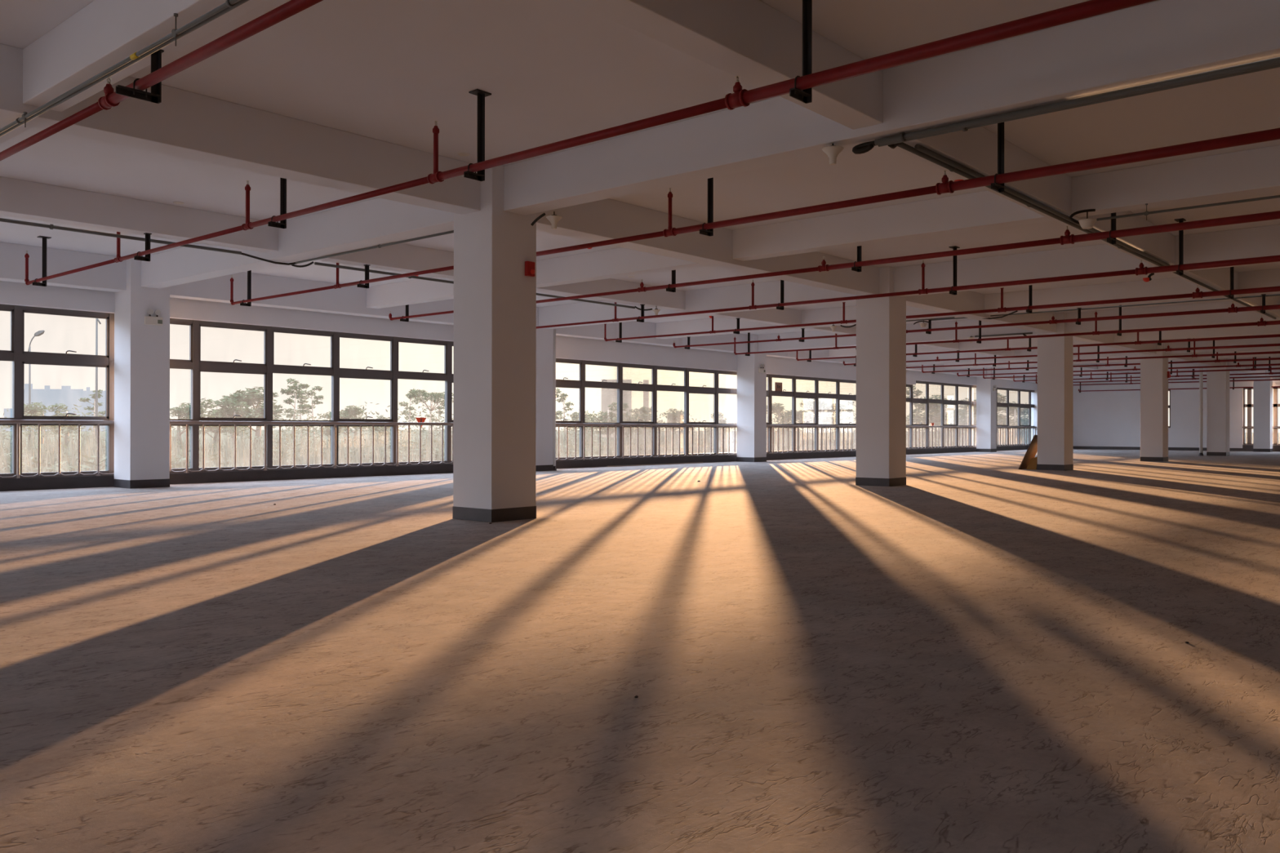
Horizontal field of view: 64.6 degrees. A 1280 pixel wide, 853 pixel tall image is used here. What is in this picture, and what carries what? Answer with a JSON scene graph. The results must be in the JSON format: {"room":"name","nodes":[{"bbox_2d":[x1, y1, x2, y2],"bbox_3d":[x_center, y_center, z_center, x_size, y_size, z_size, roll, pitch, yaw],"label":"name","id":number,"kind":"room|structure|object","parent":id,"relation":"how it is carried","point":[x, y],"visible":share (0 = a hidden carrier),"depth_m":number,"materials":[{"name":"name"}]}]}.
{"room":"empty warehouse floor","nodes":[
{"label":"empty warehouse floor","id":0,"kind":"room"},
{"bbox_2d":[0,280,1037,435],"bbox_3d":[0.113,-0.797,25.823,0.380,3.560,59.600,0,0,41],"label":"wall","id":1,"kind":"structure","parent":0,"point":[12,293],"depth_m":20.19,"materials":[{"name":"paint"}]},
{"bbox_2d":[0,303,114,479],"bbox_3d":[-10.894,-0.519,13.007,0.183,2.560,8.400,0,0,41],"label":"window","id":2,"kind":"structure","parent":1,"relation":"in","point":[17,354],"depth_m":15.32,"materials":[{"name":"grey metal"}]},
{"bbox_2d":[169,318,453,473],"bbox_3d":[-5.398,-0.498,19.359,0.183,2.560,8.400,0,0,41],"label":"window","id":3,"kind":"structure","parent":1,"relation":"in","point":[194,363],"depth_m":18.48,"materials":[{"name":"grey metal"}]},
{"bbox_2d":[415,417,426,426],"bbox_3d":[-4.447,-0.075,20.550,0.006,0.209,0.270,0,0,41],"label":"warning sticker","id":4,"kind":"object","parent":3,"relation":"attached to","point":[419,420],"visible":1,"depth_m":20.55,"materials":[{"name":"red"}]},
{"bbox_2d":[0,445,1029,491],"bbox_3d":[-0.650,0.890,25.023,0.270,0.180,57.400,0,0,41],"label":"baseboard","id":5,"kind":"structure","parent":1,"relation":"attached to","point":[83,482],"depth_m":19.12,"materials":[{"name":"paint"}]},
{"bbox_2d":[555,358,737,461],"bbox_3d":[0.098,-0.385,25.711,0.183,2.375,8.400,0,0,41],"label":"window","id":6,"kind":"structure","parent":1,"relation":"in","point":[645,393],"depth_m":26.38,"materials":[{"name":"glass"}]},
{"bbox_2d":[766,373,856,453],"bbox_3d":[5.595,-0.364,32.063,0.183,2.375,8.400,0,0,41],"label":"window","id":7,"kind":"structure","parent":1,"relation":"in","point":[802,400],"depth_m":31.87,"materials":[{"name":"glass"}]},
{"bbox_2d":[774,382,782,391],"bbox_3d":[4.185,-1.195,30.526,0.006,0.275,0.400,0,0,41],"label":"paper notice","id":8,"kind":"object","parent":7,"relation":"attached to","point":[778,386],"visible":1,"depth_m":30.51,"materials":[{"name":"brown paper"}]},
{"bbox_2d":[906,380,976,449],"bbox_3d":[11.091,-0.426,38.416,0.183,2.540,8.400,0,0,41],"label":"window","id":9,"kind":"structure","parent":1,"relation":"in","point":[941,404],"depth_m":39.06,"materials":[{"name":"clear glass"}]},
{"bbox_2d":[974,386,1036,446],"bbox_3d":[16.029,-0.408,44.123,0.183,2.540,6.693,0,0,41],"label":"window","id":10,"kind":"structure","parent":1,"relation":"in","point":[1015,406],"depth_m":44.83,"materials":[{"name":"clear glass"}]},
{"bbox_2d":[0,448,1279,852],"bbox_3d":[10.107,1.130,17.335,26.600,0.300,59.850,0,0,41],"label":"floor","id":11,"kind":"structure","parent":0,"point":[980,652],"depth_m":3.96,"materials":[{"name":"concrete"}]},
{"bbox_2d":[113,257,169,488],"bbox_3d":[-7.833,-0.828,15.914,0.608,3.560,0.608,0,0,41],"label":"concrete column","id":12,"kind":"structure","parent":11,"relation":"on","point":[141,350],"depth_m":15.69,"materials":[{"name":"paint"}]},
{"bbox_2d":[143,308,162,325],"bbox_3d":[-7.561,-1.701,15.725,0.060,0.246,0.270,0,0,41],"label":"emergency light","id":13,"kind":"object","parent":12,"relation":"attached to","point":[148,320],"visible":1,"depth_m":15.70,"materials":[{"name":"white plastic"}]},
{"bbox_2d":[452,164,536,522],"bbox_3d":[-1.496,-0.831,10.431,0.608,3.560,0.608,0,0,41],"label":"concrete column","id":14,"kind":"structure","parent":11,"relation":"on","point":[495,379],"depth_m":10.20,"materials":[{"name":"paint"}]},
{"bbox_2d":[524,261,534,276],"bbox_3d":[-1.121,-1.615,10.357,0.065,0.150,0.110,0,0,41],"label":"fire alarm","id":15,"kind":"object","parent":14,"relation":"attached to","point":[529,265],"visible":1,"depth_m":10.33,"materials":[{"name":"red plastic"}]},
{"bbox_2d":[535,306,553,471],"bbox_3d":[-2.337,-0.808,22.266,0.608,3.560,0.608,0,0,41],"label":"concrete column","id":16,"kind":"structure","parent":11,"relation":"on","point":[544,337],"depth_m":22.09,"materials":[{"name":"paint"}]},
{"bbox_2d":[552,328,556,471],"bbox_3d":[-1.917,-0.587,22.375,0.148,3.120,0.150,0,0,41],"label":"downpipe","id":17,"kind":"object","parent":16,"relation":"attached to","point":[554,330],"visible":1,"depth_m":22.33,"materials":[{"name":"white plastic"}]},
{"bbox_2d":[606,462,702,466],"bbox_3d":[0.453,0.972,25.920,0.035,0.022,3.800,0,0,41],"label":"trim strip","id":18,"kind":"object","parent":11,"relation":"on","point":[697,462],"visible":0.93,"depth_m":25.80,"materials":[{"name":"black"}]},
{"bbox_2d":[736,334,766,462],"bbox_3d":[3.159,-0.787,28.618,0.608,3.560,0.608,0,0,41],"label":"concrete column","id":19,"kind":"structure","parent":11,"relation":"on","point":[751,384],"depth_m":28.39,"materials":[{"name":"paint"}]},
{"bbox_2d":[758,364,765,373],"bbox_3d":[3.432,-1.630,28.429,0.060,0.246,0.270,0,0,41],"label":"emergency light","id":20,"kind":"object","parent":19,"relation":"attached to","point":[761,370],"visible":1,"depth_m":28.39,"materials":[{"name":"white plastic"}]},
{"bbox_2d":[855,266,906,486],"bbox_3d":[4.000,-0.810,16.783,0.608,3.560,0.608,0,0,41],"label":"concrete column","id":21,"kind":"structure","parent":11,"relation":"on","point":[881,322],"depth_m":16.56,"materials":[{"name":"paint"}]},
{"bbox_2d":[976,367,996,452],"bbox_3d":[14.152,-0.746,41.323,0.608,3.560,0.608,0,0,41],"label":"concrete column","id":22,"kind":"structure","parent":11,"relation":"on","point":[986,398],"depth_m":41.10,"materials":[{"name":"paint"}]},
{"bbox_2d":[1018,435,1037,469],"bbox_3d":[9.059,0.591,23.414,0.390,0.800,0.590,0,0,41],"label":"leaning board","id":23,"kind":"object","parent":11,"relation":"on","point":[1031,452],"visible":0.71,"depth_m":23.34,"materials":[{"name":"brown wood"}]},
{"bbox_2d":[1026,457,1037,469],"bbox_3d":[9.121,0.841,23.379,0.240,0.300,0.500,0,0,41],"label":"cardboard offcut","id":24,"kind":"object","parent":11,"relation":"on","point":[1033,464],"visible":0.57,"depth_m":23.21,"materials":[{"name":"brown cardboard"}]},
{"bbox_2d":[1036,311,1073,471],"bbox_3d":[9.496,-0.789,23.135,0.608,3.560,0.608,0,0,41],"label":"concrete column","id":25,"kind":"structure","parent":11,"relation":"on","point":[1055,353],"depth_m":22.91,"materials":[{"name":"paint"}]},
{"bbox_2d":[1140,342,1168,462],"bbox_3d":[14.992,-0.769,29.488,0.608,3.560,0.608,0,0,41],"label":"concrete column","id":26,"kind":"structure","parent":11,"relation":"on","point":[1153,371],"depth_m":29.27,"materials":[{"name":"paint"}]},
{"bbox_2d":[1198,368,1203,455],"bbox_3d":[19.884,-0.529,35.850,0.148,3.120,0.150,0,0,41],"label":"downpipe","id":27,"kind":"object","parent":11,"relation":"on","point":[1201,409],"visible":0.85,"depth_m":35.80,"materials":[{"name":"white plastic"}]},
{"bbox_2d":[1206,358,1230,456],"bbox_3d":[20.489,-0.749,35.840,0.608,3.560,0.608,0,0,41],"label":"concrete column","id":28,"kind":"structure","parent":11,"relation":"on","point":[1217,382],"depth_m":35.60,"materials":[{"name":"paint"}]},
{"bbox_2d":[1253,370,1272,452],"bbox_3d":[25.985,-0.728,42.192,0.608,3.560,0.608,0,0,41],"label":"concrete column","id":29,"kind":"structure","parent":11,"relation":"on","point":[1262,389],"depth_m":41.96,"materials":[{"name":"paint"}]},
{"bbox_2d":[0,0,1279,382],"bbox_3d":[10.112,-2.425,17.343,26.600,0.710,59.850,0,0,41],"label":"ceiling","id":30,"kind":"structure","parent":0,"point":[335,100],"depth_m":9.20,"materials":[{"name":"paint"}]},
{"bbox_2d":[0,217,241,254],"bbox_3d":[-7.559,-2.215,9.986,0.059,0.059,7.600,0,0,41],"label":"conduit","id":31,"kind":"object","parent":30,"relation":"attached to","point":[50,226],"visible":1,"depth_m":11.62,"materials":[{"name":"grey"}]},
{"bbox_2d":[0,0,248,136],"bbox_3d":[-1.339,-2.155,4.490,23.900,0.175,0.066,0,0,41],"label":"conduit","id":32,"kind":"object","parent":30,"relation":"hanging from","point":[175,33],"visible":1,"depth_m":5.88,"materials":[{"name":"grey"}]},
{"bbox_2d":[0,0,322,160],"bbox_3d":[-1.012,-2.082,4.278,24.328,0.320,0.255,0,0,41],"label":"pipe","id":33,"kind":"object","parent":30,"relation":"hanging from","point":[158,73],"visible":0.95,"depth_m":5.80,"materials":[{"name":"red metal"}]},
{"bbox_2d":[241,252,296,265],"bbox_3d":[-4.824,-2.169,13.075,0.756,0.100,0.143,0,0,-33],"label":"cable","id":34,"kind":"object","parent":30,"relation":"hanging from","point":[243,254],"visible":1,"depth_m":13.11,"materials":[{"name":"black plastic"}]},
{"bbox_2d":[291,261,313,267],"bbox_3d":[-4.496,-2.168,13.488,0.030,0.114,0.353,0,0,33],"label":"cable","id":35,"kind":"object","parent":30,"relation":"hanging from","point":[312,262],"visible":1,"depth_m":13.48,"materials":[{"name":"black plastic"}]},
{"bbox_2d":[295,230,453,263],"bbox_3d":[-3.094,-2.142,12.014,3.700,0.042,0.042,0,0,41],"label":"conduit","id":36,"kind":"object","parent":30,"relation":"attached to","point":[379,246],"visible":0.83,"depth_m":12.01,"materials":[{"name":"grey"}]},
{"bbox_2d":[314,262,635,308],"bbox_3d":[-2.243,-2.195,16.130,0.059,0.059,6.550,0,0,41],"label":"conduit","id":37,"kind":"object","parent":30,"relation":"attached to","point":[315,263],"visible":0.58,"depth_m":15.02,"materials":[{"name":"grey"}]},
{"bbox_2d":[530,213,545,226],"bbox_3d":[-1.034,-2.102,10.265,0.171,0.123,0.031,0,0,26],"label":"cable","id":38,"kind":"object","parent":30,"relation":"hanging from","point":[538,218],"visible":1,"depth_m":10.26,"materials":[{"name":"black plastic"}]},
{"bbox_2d":[546,211,562,229],"bbox_3d":[-0.862,-2.073,10.161,0.164,0.175,0.164,0,0,41],"label":"lampholder","id":39,"kind":"object","parent":30,"relation":"attached to","point":[553,219],"visible":1,"depth_m":10.13,"materials":[{"name":"white plastic"}]},
{"bbox_2d":[24,0,1155,286],"bbox_3d":[0.657,-2.266,6.206,24.328,0.700,0.235,0,0,41],"label":"pipe","id":40,"kind":"object","parent":30,"relation":"hanging from","point":[1090,8],"visible":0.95,"depth_m":6.17,"materials":[{"name":"red metal"}]},
{"bbox_2d":[230,121,1279,306],"bbox_3d":[2.606,-2.259,8.460,24.328,0.700,0.235,0,0,41],"label":"pipe","id":41,"kind":"object","parent":30,"relation":"hanging from","point":[997,181],"visible":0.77,"depth_m":8.45,"materials":[{"name":"red metal"}]},
{"bbox_2d":[822,142,844,164],"bbox_3d":[1.473,-2.082,7.724,0.164,0.160,0.164,0,0,41],"label":"lampholder","id":42,"kind":"object","parent":30,"relation":"attached to","point":[832,151],"visible":1,"depth_m":7.69,"materials":[{"name":"white plastic"}]},
{"bbox_2d":[388,210,1279,321],"bbox_3d":[4.602,-2.251,10.766,24.328,0.700,0.235,0,0,41],"label":"pipe","id":43,"kind":"object","parent":30,"relation":"hanging from","point":[1111,235],"visible":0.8,"depth_m":11.37,"materials":[{"name":"red metal"}]},
{"bbox_2d":[855,316,954,325],"bbox_3d":[5.395,-2.160,20.755,2.200,0.026,0.026,0,0,41],"label":"conduit","id":44,"kind":"object","parent":30,"relation":"attached to","point":[950,317],"visible":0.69,"depth_m":20.36,"materials":[{"name":"grey"}]},
{"bbox_2d":[536,217,1279,328],"bbox_3d":[6.447,-2.244,12.899,24.328,0.700,0.235,0,0,41],"label":"pipe","id":45,"kind":"object","parent":30,"relation":"hanging from","point":[1180,268],"visible":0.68,"depth_m":14.23,"materials":[{"name":"red metal"}]},
{"bbox_2d":[604,266,1279,342],"bbox_3d":[8.417,-2.237,15.175,24.328,0.700,0.235,0,0,41],"label":"pipe","id":46,"kind":"object","parent":30,"relation":"hanging from","point":[1231,292],"visible":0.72,"depth_m":16.86,"materials":[{"name":"red metal"}]},
{"bbox_2d":[672,293,1279,349],"bbox_3d":[10.039,-2.041,17.050,24.328,0.320,0.195,0,0,41],"label":"pipe","id":47,"kind":"object","parent":30,"relation":"hanging from","point":[1233,309],"visible":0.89,"depth_m":18.80,"materials":[{"name":"red metal"}]},
{"bbox_2d":[982,311,1017,319],"bbox_3d":[7.008,-2.155,19.608,0.149,0.098,0.865,0,0,-28],"label":"cable","id":48,"kind":"object","parent":30,"relation":"hanging from","point":[1015,311],"visible":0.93,"depth_m":19.68,"materials":[{"name":"black plastic"}]},
{"bbox_2d":[974,332,1032,337],"bbox_3d":[8.517,-2.150,23.714,1.350,0.040,0.040,0,0,41],"label":"conduit","id":49,"kind":"object","parent":30,"relation":"attached to","point":[1025,333],"visible":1,"depth_m":23.68,"materials":[{"name":"grey"}]},
{"bbox_2d":[733,305,1279,355],"bbox_3d":[11.734,-2.212,19.009,24.328,0.725,0.235,0,0,41],"label":"pipe","id":50,"kind":"object","parent":30,"relation":"hanging from","point":[1262,322],"visible":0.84,"depth_m":21.20,"materials":[{"name":"red metal"}]},
{"bbox_2d":[795,330,1279,361],"bbox_3d":[13.749,-2.205,21.338,24.328,0.725,0.235,0,0,41],"label":"pipe","id":51,"kind":"object","parent":30,"relation":"hanging from","point":[1160,341],"visible":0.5,"depth_m":23.64,"materials":[{"name":"red metal"}]},
{"bbox_2d":[843,341,1279,366],"bbox_3d":[15.502,-2.008,23.365,24.328,0.345,0.195,0,0,41],"label":"pipe","id":52,"kind":"object","parent":30,"relation":"hanging from","point":[1188,348],"visible":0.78,"depth_m":25.83,"materials":[{"name":"red metal"}]},
{"bbox_2d":[874,56,1279,146],"bbox_3d":[6.174,-2.128,3.789,11.620,0.065,0.115,0,0,41],"label":"conduit","id":53,"kind":"object","parent":30,"relation":"attached to","point":[1273,63],"visible":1,"depth_m":6.57,"materials":[{"name":"grey metal"}]},
{"bbox_2d":[852,140,879,154],"bbox_3d":[1.709,-2.107,7.641,0.219,0.088,0.062,0,0,33],"label":"cable","id":54,"kind":"object","parent":53,"relation":"attached to","point":[863,148],"visible":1,"depth_m":7.64,"materials":[{"name":"black plastic"}]},
{"bbox_2d":[898,142,1275,319],"bbox_3d":[7.310,-2.171,13.914,0.112,0.062,16.200,0,0,41],"label":"conduit","id":55,"kind":"object","parent":30,"relation":"attached to","point":[919,150],"visible":0.85,"depth_m":9.83,"materials":[{"name":"grey metal"}]},
{"bbox_2d":[888,142,902,148],"bbox_3d":[1.943,-2.156,7.715,0.042,0.106,0.289,0,0,31],"label":"cable","id":56,"kind":"object","parent":55,"relation":"attached to","point":[894,145],"visible":0.67,"depth_m":7.67,"materials":[{"name":"black plastic"}]},
{"bbox_2d":[1078,211,1096,229],"bbox_3d":[4.561,-2.117,10.316,0.170,0.190,0.170,0,0,41],"label":"lampholder","id":57,"kind":"object","parent":30,"relation":"attached to","point":[1086,224],"visible":1,"depth_m":10.27,"materials":[{"name":"white plastic"}]},
{"bbox_2d":[1069,208,1095,224],"bbox_3d":[4.515,-2.145,10.335,0.252,0.152,0.044,0,0,7],"label":"cable","id":58,"kind":"object","parent":57,"relation":"attached to","point":[1086,210],"visible":1,"depth_m":10.32,"materials":[{"name":"black plastic"}]},
{"bbox_2d":[1078,218,1096,229],"bbox_3d":[4.561,-2.066,10.316,0.170,0.087,0.170,0,0,41],"label":"shade","id":59,"kind":"object","parent":57,"relation":"hanging from","point":[1086,224],"depth_m":10.27,"materials":[{"name":"white plastic"}]},
{"bbox_2d":[906,340,1279,368],"bbox_3d":[17.296,-2.191,25.437,24.328,0.725,0.235,0,0,41],"label":"pipe","id":60,"kind":"object","parent":30,"relation":"hanging from","point":[1214,354],"visible":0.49,"depth_m":28.39,"materials":[{"name":"red metal"}]},
{"bbox_2d":[921,351,1279,373],"bbox_3d":[19.101,-2.185,27.524,24.328,0.725,0.235,0,0,41],"label":"pipe","id":61,"kind":"object","parent":30,"relation":"hanging from","point":[1234,360],"visible":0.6,"depth_m":31.15,"materials":[{"name":"red metal"}]},
{"bbox_2d":[931,293,1279,320],"bbox_3d":[11.668,-2.186,15.856,15.100,0.026,0.026,0,0,41],"label":"conduit","id":62,"kind":"object","parent":30,"relation":"attached to","point":[1275,294],"visible":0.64,"depth_m":18.30,"materials":[{"name":"grey"}]},
{"bbox_2d":[956,356,1279,377],"bbox_3d":[21.031,-1.988,29.755,24.328,0.345,0.195,0,0,41],"label":"pipe","id":63,"kind":"object","parent":30,"relation":"hanging from","point":[1255,365],"visible":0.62,"depth_m":32.98,"materials":[{"name":"red metal"}]},
{"bbox_2d":[982,356,1279,379],"bbox_3d":[22.628,-2.171,31.600,24.328,0.725,0.235,0,0,41],"label":"pipe","id":64,"kind":"object","parent":30,"relation":"hanging from","point":[1268,369],"visible":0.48,"depth_m":35.20,"materials":[{"name":"red metal"}]},
{"bbox_2d":[1013,366,1279,382],"bbox_3d":[24.689,-2.164,33.983,24.328,0.725,0.235,0,0,41],"label":"pipe","id":65,"kind":"object","parent":30,"relation":"hanging from","point":[1193,375],"visible":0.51,"depth_m":37.87,"materials":[{"name":"red metal"}]},
{"bbox_2d":[1035,372,1279,383],"bbox_3d":[26.390,-2.158,35.949,24.328,0.725,0.235,0,0,41],"label":"pipe","id":66,"kind":"object","parent":30,"relation":"hanging from","point":[1110,380],"visible":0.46,"depth_m":40.40,"materials":[{"name":"red metal"}]},
{"bbox_2d":[1073,375,1279,385],"bbox_3d":[28.288,-2.150,38.142,24.328,0.725,0.235,0,0,41],"label":"pipe","id":67,"kind":"object","parent":30,"relation":"hanging from","point":[1131,383],"visible":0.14,"depth_m":42.68,"materials":[{"name":"red metal"}]},
{"bbox_2d":[1078,378,1279,392],"bbox_3d":[29.486,-1.812,39.259,23.978,0.495,0.195,0,0,41],"label":"pipe","id":68,"kind":"object","parent":30,"relation":"hanging from","point":[1233,387],"visible":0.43,"depth_m":44.25,"materials":[{"name":"red metal"}]},
{"bbox_2d":[1096,195,1279,220],"bbox_3d":[8.951,-2.141,6.716,11.250,0.165,0.038,0,0,41],"label":"conduit","id":69,"kind":"object","parent":30,"relation":"hanging from","point":[1146,213],"visible":1,"depth_m":9.84,"materials":[{"name":"grey"}]},
{"bbox_2d":[1072,377,1279,448],"bbox_3d":[29.516,-0.728,39.769,26.600,3.560,0.530,0,0,41],"label":"wall","id":70,"kind":"structure","parent":0,"point":[1100,418],"depth_m":45.94,"materials":[{"name":"paint"}]},
{"bbox_2d":[1168,389,1170,427],"bbox_3d":[23.279,-0.795,45.344,0.970,1.700,0.080,0,0,41],"label":"window","id":71,"kind":"structure","parent":70,"relation":"in","point":[1169,406],"depth_m":45.02,"materials":[{"name":"grey metal"}]},
{"bbox_2d":[1072,444,1279,451],"bbox_3d":[24.917,0.924,43.875,13.730,0.260,0.230,0,0,41],"label":"baseboard","id":72,"kind":"structure","parent":70,"relation":"attached to","point":[1245,447],"depth_m":44.67,"materials":[{"name":"paint"}]},
{"bbox_2d":[1242,426,1279,445],"bbox_3d":[27.819,0.395,41.154,5.780,0.775,0.050,0,0,41],"label":"guard railing","id":73,"kind":"object","parent":72,"relation":"on","point":[1242,427],"visible":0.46,"depth_m":42.81,"materials":[{"name":"silver metal"}]},
{"bbox_2d":[1243,386,1279,445],"bbox_3d":[27.948,-0.427,41.303,5.780,2.440,0.080,0,0,41],"label":"window","id":74,"kind":"structure","parent":70,"relation":"in","point":[1249,405],"depth_m":42.98,"materials":[{"name":"clear glass"}]},
{"label":"outside","id":75,"kind":"structure","parent":0,"visible":0},
{"bbox_2d":[0,430,1279,471],"bbox_3d":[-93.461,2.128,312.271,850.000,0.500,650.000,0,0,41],"label":"ground","id":76,"kind":"structure","parent":75,"point":[104,433],"depth_m":155.53,"materials":[{"name":"green plant"}]},
{"bbox_2d":[0,408,12,431],"bbox_3d":[-259.864,-2.633,410.638,31.999,8.950,14.195,0,0,41],"label":"building","id":77,"kind":"structure","parent":76,"relation":"on","point":[8,415],"depth_m":400.08,"materials":[{"name":"grey"}]},
{"bbox_2d":[28,364,31,404],"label":"street lamp","id":78,"kind":"object","parent":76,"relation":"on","point":[29,365],"depth_m":69.97,"materials":[{"name":"white metal"}]},
{"bbox_2d":[4,402,64,445],"bbox_3d":[-41.937,-0.106,70.046,3.618,3.156,4.049,0,0,0],"label":"tree","id":79,"kind":"object","parent":76,"relation":"on","point":[33,408],"visible":0.31,"depth_m":69.30,"materials":[{"name":"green plant"}]},
{"bbox_2d":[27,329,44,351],"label":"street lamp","id":80,"kind":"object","parent":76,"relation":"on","point":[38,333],"depth_m":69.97,"materials":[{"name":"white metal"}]},
{"bbox_2d":[22,383,106,431],"bbox_3d":[-235.177,-7.497,411.099,52.463,18.750,33.374,0,0,41],"label":"building","id":81,"kind":"structure","parent":76,"relation":"on","point":[66,396],"depth_m":399.98,"materials":[{"name":"grey concrete"}]},
{"bbox_2d":[44,403,85,445],"bbox_3d":[-42.731,-0.117,74.935,3.302,3.188,4.149,0,0,-37],"label":"tree","id":82,"kind":"object","parent":76,"relation":"on","point":[61,406],"visible":0.27,"depth_m":74.82,"materials":[{"name":"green plant"}]},
{"bbox_2d":[78,389,105,440],"bbox_3d":[-42.967,-0.776,79.690,1.966,4.521,2.124,0,0,33],"label":"tree","id":83,"kind":"object","parent":76,"relation":"on","point":[82,399],"visible":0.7,"depth_m":79.67,"materials":[{"name":"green plant"}]},
{"bbox_2d":[95,318,101,451],"bbox_3d":[-32.139,-2.506,59.988,0.330,7.924,0.147,0,0,8],"label":"street lamp","id":84,"kind":"object","parent":76,"relation":"on","point":[97,320],"visible":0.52,"depth_m":59.96,"materials":[{"name":"grey metal"}]},
{"bbox_2d":[169,402,207,447],"bbox_3d":[-31.542,-0.092,69.707,3.618,3.156,4.049,0,0,41],"label":"tree","id":85,"kind":"object","parent":76,"relation":"on","point":[186,410],"visible":0.31,"depth_m":69.64,"materials":[{"name":"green plant"}]},
{"bbox_2d":[179,398,226,447],"bbox_3d":[-29.426,-0.236,69.724,4.481,3.443,3.566,0,0,-13],"label":"tree","id":86,"kind":"object","parent":76,"relation":"on","point":[209,428],"visible":0.26,"depth_m":69.39,"materials":[{"name":"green plant"}]},
{"bbox_2d":[213,397,256,446],"bbox_3d":[-25.073,-0.146,62.795,2.683,3.251,4.108,0,0,-30],"label":"tree","id":87,"kind":"object","parent":76,"relation":"on","point":[232,411],"visible":0.76,"depth_m":62.49,"materials":[{"name":"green plant"}]},
{"bbox_2d":[209,386,285,448],"bbox_3d":[-25.536,-0.565,65.684,4.708,4.107,5.269,0,0,-32],"label":"tree","id":88,"kind":"object","parent":76,"relation":"on","point":[252,393],"visible":0.59,"depth_m":64.77,"materials":[{"name":"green plant"}]},
{"bbox_2d":[284,385,309,440],"bbox_3d":[-25.070,-0.817,74.085,2.013,4.630,2.175,0,0,-3],"label":"tree","id":89,"kind":"object","parent":76,"relation":"on","point":[301,401],"visible":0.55,"depth_m":73.86,"materials":[{"name":"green plant"}]},
{"bbox_2d":[280,378,315,447],"bbox_3d":[-24.536,-0.996,72.017,1.987,4.990,2.560,0,0,28],"label":"tree","id":90,"kind":"object","parent":76,"relation":"on","point":[288,401],"visible":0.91,"depth_m":71.94,"materials":[{"name":"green plant"}]},
{"bbox_2d":[295,386,331,439],"bbox_3d":[-22.514,-0.662,69.914,2.426,4.314,1.732,0,0,-7],"label":"tree","id":91,"kind":"object","parent":76,"relation":"on","point":[317,388],"visible":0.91,"depth_m":69.76,"materials":[{"name":"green plant"}]},
{"bbox_2d":[318,412,351,439],"bbox_3d":[-24.477,0.173,80.216,2.773,2.678,3.485,0,0,29],"label":"tree","id":92,"kind":"object","parent":76,"relation":"on","point":[329,431],"visible":0.33,"depth_m":79.90,"materials":[{"name":"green plant"}]},
{"bbox_2d":[324,404,372,444],"bbox_3d":[-26.062,-0.186,90.338,4.346,3.440,2.839,0,0,-34],"label":"tree","id":93,"kind":"object","parent":76,"relation":"on","point":[350,410],"visible":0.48,"depth_m":89.79,"materials":[{"name":"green plant"}]},
{"bbox_2d":[339,407,365,443],"bbox_3d":[-26.750,-0.125,93.029,3.816,3.329,4.271,0,0,-11],"label":"tree","id":94,"kind":"object","parent":76,"relation":"on","point":[342,410],"visible":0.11,"depth_m":92.33,"materials":[{"name":"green plant"}]},
{"bbox_2d":[370,416,391,442],"bbox_3d":[-24.532,0.293,97.648,3.264,2.508,2.597,0,0,-39],"label":"tree","id":95,"kind":"object","parent":76,"relation":"on","point":[384,417],"visible":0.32,"depth_m":97.19,"materials":[{"name":"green plant"}]},
{"bbox_2d":[399,388,424,435],"bbox_3d":[-16.961,-0.694,75.303,2.073,4.412,1.918,0,0,10],"label":"tree","id":96,"kind":"object","parent":76,"relation":"on","point":[410,397],"visible":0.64,"depth_m":75.08,"materials":[{"name":"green plant"}]},
{"bbox_2d":[409,389,453,439],"bbox_3d":[-14.506,-0.540,70.572,3.266,4.093,3.394,0,0,-12],"label":"tree","id":97,"kind":"object","parent":76,"relation":"on","point":[430,395],"visible":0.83,"depth_m":70.03,"materials":[{"name":"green plant"}]},
{"bbox_2d":[424,395,444,438],"bbox_3d":[-15.512,-0.490,77.944,1.602,4.024,2.065,0,0,13],"label":"tree","id":98,"kind":"object","parent":76,"relation":"on","point":[439,408],"visible":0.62,"depth_m":77.81,"materials":[{"name":"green plant"}]},
{"bbox_2d":[555,387,573,439],"bbox_3d":[-5.844,-0.679,74.922,1.918,4.412,2.073,0,0,-23],"label":"tree","id":99,"kind":"object","parent":76,"relation":"on","point":[563,396],"visible":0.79,"depth_m":74.79,"materials":[{"name":"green plant"}]},
{"bbox_2d":[563,410,597,435],"bbox_3d":[-5.272,0.072,90.156,3.420,2.983,3.827,0,0,14],"label":"tree","id":100,"kind":"object","parent":76,"relation":"on","point":[573,414],"visible":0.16,"depth_m":89.40,"materials":[{"name":"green plant"}]},
{"bbox_2d":[585,402,615,438],"bbox_3d":[-1.967,-0.112,70.254,4.259,3.273,3.390,0,0,3],"label":"tree","id":101,"kind":"object","parent":76,"relation":"on","point":[610,415],"visible":0.36,"depth_m":69.86,"materials":[{"name":"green plant"}]},
{"bbox_2d":[601,379,615,437],"bbox_3d":[-3.765,-2.634,157.010,12.958,8.650,13.130,0,0,41],"label":"building","id":102,"kind":"structure","parent":76,"relation":"on","point":[608,395],"depth_m":150.01,"materials":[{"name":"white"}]},
{"bbox_2d":[0,401,1245,473],"bbox_3d":[5.802,0.173,65.996,70.448,3.657,94.751,0,0,41],"label":"trees","id":103,"kind":"object","parent":76,"relation":"on","point":[90,461],"visible":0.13,"depth_m":43.83,"materials":[{"name":"green plant"}]},
{"bbox_2d":[0,425,1279,473],"bbox_3d":[15.645,0.664,48.657,52.538,1.673,86.488,0,0,41],"label":"railing","id":104,"kind":"object","parent":76,"relation":"on","point":[242,455],"visible":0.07,"depth_m":32.82,"materials":[{"name":"black metal"}]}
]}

